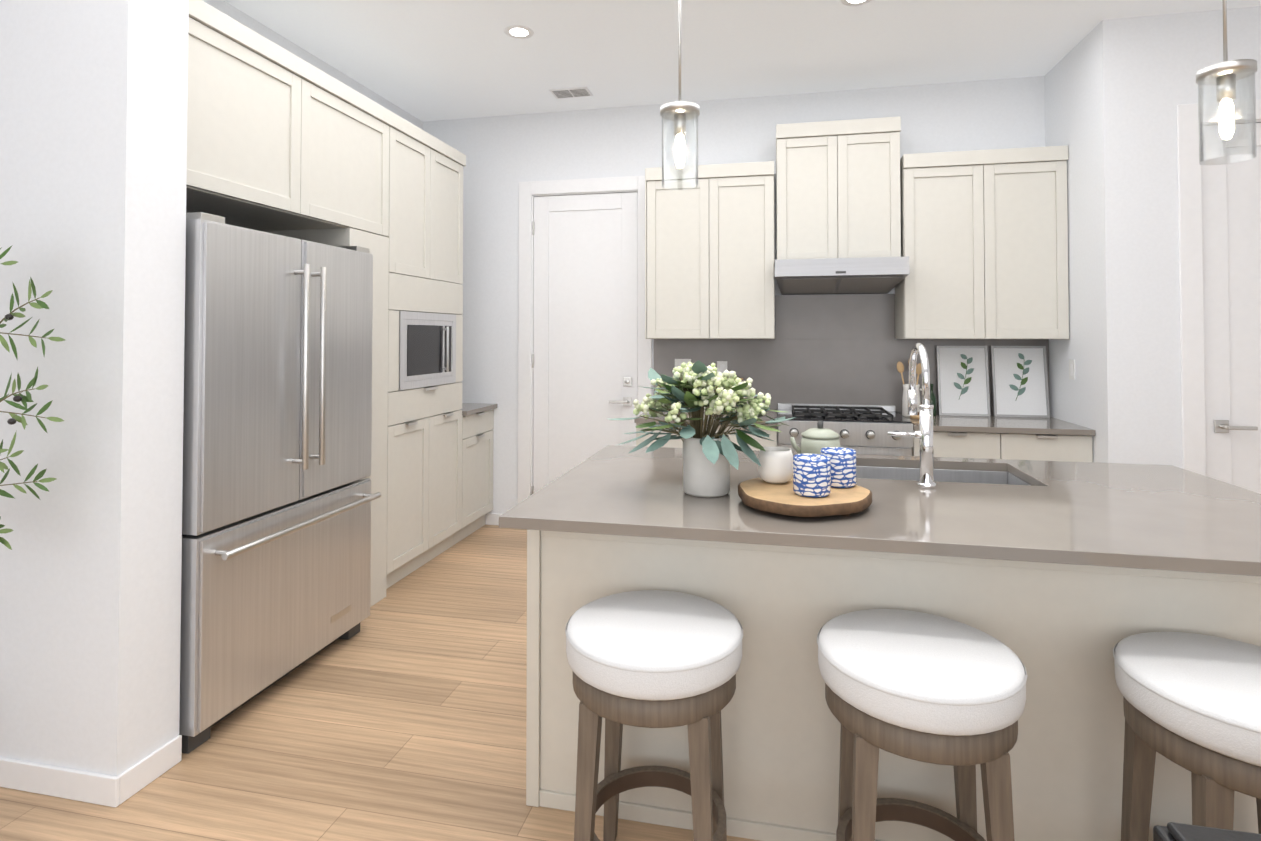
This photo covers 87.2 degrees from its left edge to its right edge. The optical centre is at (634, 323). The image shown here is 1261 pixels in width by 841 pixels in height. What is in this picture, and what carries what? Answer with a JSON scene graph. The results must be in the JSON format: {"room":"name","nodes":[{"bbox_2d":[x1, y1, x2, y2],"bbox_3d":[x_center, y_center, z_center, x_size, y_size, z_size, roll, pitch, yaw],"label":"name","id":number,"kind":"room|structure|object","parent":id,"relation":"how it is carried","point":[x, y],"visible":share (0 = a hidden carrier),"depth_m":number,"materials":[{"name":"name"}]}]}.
{"room":"kitchen","nodes":[
{"label":"kitchen","id":0,"kind":"room"},
{"bbox_2d":[0,0,188,776],"bbox_3d":[-2.497,-0.082,2.322,1.978,3.060,0.213,0,-1,12],"label":"wall","id":1,"kind":"structure","parent":0,"point":[93,132],"depth_m":2.06,"materials":[{"name":"paint"}]},
{"bbox_2d":[0,757,131,806],"bbox_3d":[-2.515,1.404,2.184,1.990,0.085,0.015,0,-1,12],"label":"baseboard","id":2,"kind":"structure","parent":1,"relation":"attached to","point":[83,786],"depth_m":2.01,"materials":[{"name":"paint"}]},
{"bbox_2d":[202,0,422,129],"bbox_3d":[-1.971,-0.054,3.737,0.100,3.060,2.774,0,-1,12],"label":"wall","id":3,"kind":"structure","parent":0,"point":[234,13],"depth_m":3.84,"materials":[{"name":"paint"}]},
{"bbox_2d":[186,0,317,223],"bbox_3d":[-1.837,-0.830,2.693,0.598,0.690,0.750,0,-1,12],"label":"upper cabinet","id":4,"kind":"object","parent":3,"relation":"attached to","point":[282,141],"depth_m":2.66,"materials":[{"name":"beige wood"}]},
{"bbox_2d":[228,69,393,239],"bbox_3d":[-1.706,-0.818,3.310,0.598,0.690,0.749,0,-1,12],"label":"upper cabinet","id":5,"kind":"object","parent":3,"relation":"attached to","point":[354,134],"depth_m":3.30,"materials":[{"name":"beige wood"}]},
{"bbox_2d":[394,113,465,315],"bbox_3d":[-1.544,-0.607,4.072,0.598,1.082,0.941,0,-1,12],"label":"upper cabinet","id":6,"kind":"object","parent":3,"relation":"attached to","point":[428,172],"depth_m":4.00,"materials":[{"name":"beige wood"}]},
{"bbox_2d":[0,525,759,840],"bbox_3d":[0.275,1.460,1.332,8.000,0.060,6.690,0,-1,12],"label":"floor","id":7,"kind":"structure","parent":0,"point":[401,715],"depth_m":2.24,"materials":[{"name":"brown wood"}]},
{"bbox_2d":[0,246,64,549],"bbox_3d":[-2.006,0.512,1.719,0.885,1.850,0.405,0,-1,12],"label":"tree","id":8,"kind":"object","parent":7,"relation":"on","point":[19,397],"visible":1,"depth_m":1.81,"materials":[{"name":"green plant"}]},
{"bbox_2d":[179,212,380,753],"bbox_3d":[-1.688,0.545,2.765,0.833,1.825,0.975,0,-1,12],"label":"fridge","id":9,"kind":"object","parent":7,"relation":"on","point":[278,497],"visible":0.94,"depth_m":2.51,"materials":[{"name":"silver metal"}]},
{"bbox_2d":[267,232,393,606],"bbox_3d":[-1.664,0.469,3.485,0.598,2.003,0.340,0,-1,12],"label":"panel","id":10,"kind":"object","parent":7,"relation":"on","point":[382,251],"depth_m":3.52,"materials":[{"name":"beige wood"}]},
{"bbox_2d":[390,376,469,585],"bbox_3d":[-1.531,0.934,4.103,0.598,1.097,0.941,0,-1,12],"label":"base cabinet","id":11,"kind":"object","parent":7,"relation":"on","point":[430,425],"depth_m":4.00,"materials":[{"name":"beige wood"}]},
{"bbox_2d":[399,311,455,390],"bbox_3d":[-1.446,0.160,4.068,0.489,0.445,0.660,0,-1,12],"label":"microwave","id":12,"kind":"object","parent":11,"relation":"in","point":[427,349],"visible":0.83,"depth_m":3.98,"materials":[{"name":"silver metal"}]},
{"bbox_2d":[470,408,494,533],"bbox_3d":[-1.400,1.061,4.718,0.598,0.868,0.568,0,-1,12],"label":"base cabinet","id":13,"kind":"object","parent":7,"relation":"on","point":[481,426],"depth_m":4.75,"materials":[{"name":"beige wood"}]},
{"bbox_2d":[466,404,497,415],"bbox_3d":[-1.378,0.611,4.755,0.628,0.031,0.505,0,-1,12],"label":"countertop","id":14,"kind":"structure","parent":13,"relation":"on","point":[474,409],"depth_m":4.68,"materials":[{"name":"grey stone"}]},
{"bbox_2d":[565,590,742,840],"bbox_3d":[0.050,1.094,1.678,0.450,0.684,0.450,0,-1,12],"label":"stool","id":15,"kind":"object","parent":7,"relation":"on","point":[654,658],"visible":1,"depth_m":1.55,"materials":[{"name":"fabric"}]},
{"bbox_2d":[636,425,720,447],"bbox_3d":[0.320,1.054,4.340,0.504,0.868,0.598,0,-1,12],"label":"base cabinet","id":16,"kind":"object","parent":7,"relation":"on","point":[676,443],"depth_m":4.07,"materials":[{"name":"beige wood"}]},
{"bbox_2d":[724,426,777,450],"bbox_3d":[0.681,1.052,4.263,0.473,0.868,0.598,0,-1,12],"label":"base cabinet","id":17,"kind":"object","parent":7,"relation":"on","point":[763,442],"depth_m":3.95,"materials":[{"name":"beige wood"}]},
{"bbox_2d":[634,409,777,428],"bbox_3d":[0.488,0.602,4.298,0.863,0.031,0.628,0,-1,12],"label":"countertop","id":18,"kind":"structure","parent":17,"relation":"on","point":[638,421],"depth_m":4.07,"materials":[{"name":"grey stone"}]},
{"bbox_2d":[778,403,912,455],"bbox_3d":[1.270,0.998,4.080,0.746,0.930,0.658,0,-1,12],"label":"range","id":19,"kind":"object","parent":7,"relation":"on","point":[862,429],"visible":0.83,"depth_m":3.86,"materials":[{"name":"silver metal"}]},
{"bbox_2d":[526,533,1260,840],"bbox_3d":[0.861,1.009,2.251,2.210,0.877,1.007,0,-1,12],"label":"kitchen island","id":20,"kind":"object","parent":7,"relation":"on","point":[1059,579],"depth_m":1.81,"materials":[{"name":"beige wood"}]},
{"bbox_2d":[499,445,1260,576],"bbox_3d":[0.843,0.552,2.174,2.230,0.032,1.204,0,-1,12],"label":"island countertop","id":21,"kind":"structure","parent":20,"relation":"on","point":[1149,518],"depth_m":1.84,"materials":[{"name":"grey stone"}]},
{"bbox_2d":[609,360,795,496],"bbox_3d":[0.217,0.323,2.116,0.584,0.422,0.476,0,-1,12],"label":"flower vase","id":22,"kind":"object","parent":21,"relation":"on","point":[709,457],"visible":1,"depth_m":2.03,"materials":[{"name":"ceramic"}]},
{"bbox_2d":[738,478,871,516],"bbox_3d":[0.496,0.509,1.936,0.386,0.043,0.383,0,-1,12],"label":"tray","id":23,"kind":"object","parent":21,"relation":"on","point":[759,494],"visible":0.81,"depth_m":1.82,"materials":[{"name":"brown wood"}]},
{"bbox_2d":[758,446,792,483],"bbox_3d":[0.437,0.438,2.043,0.108,0.100,0.108,0,-1,12],"label":"cup","id":24,"kind":"object","parent":23,"relation":"on","point":[776,466],"visible":0.92,"depth_m":2.00,"materials":[{"name":"white ceramic"}]},
{"bbox_2d":[793,454,830,497],"bbox_3d":[0.505,0.432,1.885,0.104,0.105,0.104,0,-1,12],"label":"cup","id":25,"kind":"object","parent":23,"relation":"on","point":[812,475],"visible":0.98,"depth_m":1.84,"materials":[{"name":"blue ceramic"}]},
{"bbox_2d":[790,421,840,453],"bbox_3d":[0.616,0.434,2.255,0.168,0.204,0.132,0,-1,12],"label":"teapot","id":26,"kind":"object","parent":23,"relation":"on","point":[815,440],"visible":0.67,"depth_m":2.21,"materials":[{"name":"ceramic"}]},
{"bbox_2d":[820,447,856,487],"bbox_3d":[0.617,0.434,2.000,0.104,0.105,0.104,0,-1,12],"label":"cup","id":27,"kind":"object","parent":23,"relation":"on","point":[843,467],"visible":0.79,"depth_m":1.95,"materials":[{"name":"ceramic"}]},
{"bbox_2d":[887,343,935,487],"bbox_3d":[0.935,0.302,2.287,0.148,0.470,0.264,0,-1,12],"label":"faucet","id":28,"kind":"object","parent":21,"relation":"on","point":[924,434],"visible":1,"depth_m":2.17,"materials":[{"name":"silver metal"}]},
{"bbox_2d":[817,609,1026,840],"bbox_3d":[0.661,1.092,1.548,0.450,0.684,0.450,0,-1,12],"label":"stool","id":29,"kind":"object","parent":7,"relation":"on","point":[924,687],"visible":1,"depth_m":1.43,"materials":[{"name":"fabric"}]},
{"bbox_2d":[912,429,1017,459],"bbox_3d":[1.904,1.047,4.004,0.517,0.868,0.598,0,-1,12],"label":"base cabinet","id":30,"kind":"object","parent":7,"relation":"on","point":[954,445],"depth_m":3.70,"materials":[{"name":"beige wood"}]},
{"bbox_2d":[899,413,1095,436],"bbox_3d":[2.095,0.596,3.957,0.915,0.031,0.628,0,-1,12],"label":"countertop","id":31,"kind":"structure","parent":30,"relation":"on","point":[1053,427],"depth_m":3.73,"materials":[{"name":"grey stone"}]},
{"bbox_2d":[897,361,921,416],"bbox_3d":[1.747,0.395,4.162,0.178,0.376,0.130,0,-1,12],"label":"pitcher","id":32,"kind":"object","parent":31,"relation":"on","point":[900,367],"visible":0.6,"depth_m":4.14,"materials":[{"name":"white ceramic"}]},
{"bbox_2d":[910,412,918,418],"bbox_3d":[1.741,0.563,4.049,0.101,0.036,0.100,0,-1,12],"label":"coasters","id":33,"kind":"object","parent":31,"relation":"on","point":[914,416],"visible":0.33,"depth_m":4.02,"materials":[{"name":"brown wood"}]},
{"bbox_2d":[930,384,936,415],"bbox_3d":[1.882,0.484,4.194,0.060,0.200,0.060,0,-1,12],"label":"oil bottle","id":34,"kind":"object","parent":31,"relation":"on","point":[932,398],"visible":0.56,"depth_m":4.17,"materials":[{"name":"green glass"}]},
{"bbox_2d":[936,346,990,415],"bbox_3d":[2.092,0.364,4.215,0.299,0.444,0.072,0,-1,12],"label":"picture frame","id":35,"kind":"object","parent":31,"relation":"on","point":[963,380],"visible":1,"depth_m":4.21,"materials":[{"name":"white paper"}]},
{"bbox_2d":[990,346,1049,417],"bbox_3d":[2.413,0.363,4.146,0.313,0.444,0.072,0,-1,12],"label":"picture frame","id":36,"kind":"object","parent":31,"relation":"on","point":[1019,382],"visible":1,"depth_m":4.14,"materials":[{"name":"white paper"}]},
{"bbox_2d":[1018,433,1092,461],"bbox_3d":[2.292,1.046,3.921,0.516,0.868,0.598,0,-1,12],"label":"base cabinet","id":37,"kind":"object","parent":7,"relation":"on","point":[1021,438],"depth_m":3.62,"materials":[{"name":"beige wood"}]},
{"bbox_2d":[1113,632,1260,840],"bbox_3d":[1.302,1.089,1.412,0.450,0.684,0.450,0,-1,12],"label":"stool","id":38,"kind":"object","parent":7,"relation":"on","point":[1192,703],"visible":1,"depth_m":1.38,"materials":[{"name":"fabric"}]},
{"bbox_2d":[1153,822,1260,840],"bbox_3d":[0.959,1.078,0.734,0.450,0.680,0.450,0,-1,12],"label":"stool","id":39,"kind":"object","parent":7,"relation":"on","point":[1171,831],"visible":1,"depth_m":0.96,"materials":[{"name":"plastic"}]},
{"bbox_2d":[423,76,1045,513],"bbox_3d":[0.499,-0.036,4.682,4.540,3.060,0.100,0,-1,12],"label":"wall","id":40,"kind":"structure","parent":0,"point":[505,154],"depth_m":4.83,"materials":[{"name":"paint"}]},
{"bbox_2d":[485,513,501,524],"bbox_3d":[-1.249,1.457,4.967,0.790,0.085,0.012,0,-1,12],"label":"baseboard","id":41,"kind":"structure","parent":40,"relation":"attached to","point":[490,518],"depth_m":4.92,"materials":[{"name":"paint"}]},
{"bbox_2d":[531,192,636,494],"bbox_3d":[-0.371,0.271,4.812,0.798,2.428,0.098,0,-1,12],"label":"entry door","id":42,"kind":"structure","parent":40,"relation":"in","point":[584,361],"depth_m":4.83,"materials":[{"name":"paint"}]},
{"bbox_2d":[518,176,651,502],"bbox_3d":[-0.359,0.222,4.840,1.005,2.550,0.096,0,-1,12],"label":"door frame","id":43,"kind":"structure","parent":40,"relation":"attached to","point":[529,191],"depth_m":4.87,"materials":[{"name":"paint"}]},
{"bbox_2d":[645,164,720,338],"bbox_3d":[0.346,-0.462,4.502,0.475,1.134,0.328,0,-1,12],"label":"upper cabinet","id":44,"kind":"object","parent":40,"relation":"attached to","point":[683,227],"depth_m":4.35,"materials":[{"name":"beige wood"}]},
{"bbox_2d":[721,160,776,338],"bbox_3d":[0.694,-0.463,4.428,0.475,1.134,0.328,0,-1,12],"label":"upper cabinet","id":45,"kind":"object","parent":40,"relation":"attached to","point":[747,189],"depth_m":4.26,"materials":[{"name":"beige wood"}]},
{"bbox_2d":[776,120,848,259],"bbox_3d":[1.153,-0.826,4.337,0.434,0.880,0.328,0,-1,12],"label":"upper cabinet","id":46,"kind":"object","parent":40,"relation":"attached to","point":[812,158],"depth_m":4.18,"materials":[{"name":"beige wood"}]},
{"bbox_2d":[775,256,909,294],"bbox_3d":[1.289,-0.294,4.209,0.776,0.187,0.503,0,-1,12],"label":"range hood","id":47,"kind":"object","parent":40,"relation":"attached to","point":[875,275],"visible":1,"depth_m":4.02,"materials":[{"name":"metal"}]},
{"bbox_2d":[654,294,1049,414],"bbox_3d":[1.372,0.197,4.430,2.524,0.781,0.018,0,-1,12],"label":"backsplash","id":48,"kind":"structure","parent":40,"relation":"attached to","point":[847,349],"depth_m":4.44,"materials":[{"name":"grey tile"}]},
{"bbox_2d":[675,359,690,366],"bbox_3d":[0.340,0.306,4.633,0.115,0.115,0.008,0,-1,12],"label":"light switch","id":49,"kind":"object","parent":48,"relation":"attached to","point":[678,362],"visible":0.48,"depth_m":4.63,"materials":[{"name":"plastic"}]},
{"bbox_2d":[717,361,726,372],"bbox_3d":[0.608,0.319,4.576,0.070,0.115,0.008,0,-1,12],"label":"electrical outlet","id":50,"kind":"object","parent":48,"relation":"attached to","point":[721,366],"visible":0.67,"depth_m":4.57,"materials":[{"name":"plastic"}]},
{"bbox_2d":[849,116,904,257],"bbox_3d":[1.460,-0.828,4.272,0.433,0.880,0.328,0,-1,12],"label":"upper cabinet","id":51,"kind":"object","parent":40,"relation":"attached to","point":[876,168],"depth_m":4.10,"materials":[{"name":"beige wood"}]},
{"bbox_2d":[895,149,1000,338],"bbox_3d":[1.937,-0.469,4.164,0.513,1.134,0.328,0,-1,12],"label":"upper cabinet","id":52,"kind":"object","parent":40,"relation":"attached to","point":[979,238],"depth_m":4.01,"materials":[{"name":"beige wood"}]},
{"bbox_2d":[997,145,1068,338],"bbox_3d":[2.322,-0.470,4.082,0.512,1.134,0.328,0,-1,12],"label":"upper cabinet","id":53,"kind":"object","parent":40,"relation":"attached to","point":[1032,216],"depth_m":3.91,"materials":[{"name":"beige wood"}]},
{"bbox_2d":[224,0,1260,121],"bbox_3d":[0.275,-1.670,1.392,8.000,0.080,6.690,0,-1,12],"label":"ceiling","id":54,"kind":"structure","parent":0,"point":[428,60],"depth_m":3.76,"materials":[{"name":"paint"}]},
{"bbox_2d":[504,25,533,38],"bbox_3d":[-0.627,-1.584,3.603,0.160,0.002,0.160,0,-1,12],"label":"recessed light","id":55,"kind":"object","parent":54,"relation":"in","point":[516,31],"visible":1,"depth_m":3.59,"materials":[{"name":"paint"}]},
{"bbox_2d":[549,87,592,98],"bbox_3d":[-0.427,-1.565,4.495,0.260,0.008,0.160,0,-1,12],"label":"ceiling vent","id":56,"kind":"object","parent":54,"relation":"in","point":[574,92],"visible":1,"depth_m":4.48,"materials":[{"name":"metal"}]},
{"bbox_2d":[660,0,699,189],"bbox_3d":[0.160,-1.046,2.329,0.138,1.128,0.138,0,-1,12],"label":"pendant light","id":57,"kind":"object","parent":54,"relation":"hanging from","point":[679,112],"visible":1,"depth_m":2.31,"materials":[{"name":"clear glass"}]},
{"bbox_2d":[841,0,870,5],"bbox_3d":[1.093,-1.591,3.238,0.160,0.002,0.160,0,-1,12],"label":"recessed light","id":58,"kind":"object","parent":54,"relation":"in","point":[852,2],"visible":1,"depth_m":3.28,"materials":[{"name":"paint"}]},
{"bbox_2d":[1196,0,1256,164],"bbox_3d":[1.771,-1.052,1.988,0.138,1.128,0.138,0,-1,12],"label":"pendant light","id":59,"kind":"object","parent":54,"relation":"hanging from","point":[1225,75],"visible":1,"depth_m":1.97,"materials":[{"name":"clear glass"}]},
{"bbox_2d":[1045,6,1260,467],"bbox_3d":[3.667,-0.057,3.621,2.300,3.060,0.860,0,-1,12],"label":"wall","id":60,"kind":"structure","parent":0,"point":[1117,91],"depth_m":3.42,"materials":[{"name":"paint"}]},
{"bbox_2d":[1069,359,1074,379],"bbox_3d":[2.534,0.268,3.835,0.008,0.115,0.070,0,-1,12],"label":"electrical outlet","id":61,"kind":"object","parent":60,"relation":"attached to","point":[1071,369],"visible":1,"depth_m":3.82,"materials":[{"name":"plastic"}]},
{"bbox_2d":[1177,99,1260,475],"bbox_3d":[3.267,0.175,3.295,0.990,2.585,0.096,0,-1,12],"label":"door frame","id":62,"kind":"structure","parent":60,"relation":"attached to","point":[1191,315],"depth_m":3.35,"materials":[{"name":"paint"}]},
{"bbox_2d":[1201,123,1260,493],"bbox_3d":[3.267,0.223,3.264,0.783,2.463,0.098,0,-1,12],"label":"pantry door","id":63,"kind":"structure","parent":60,"relation":"in","point":[1231,215],"depth_m":3.34,"materials":[{"name":"paint"}]}
]}

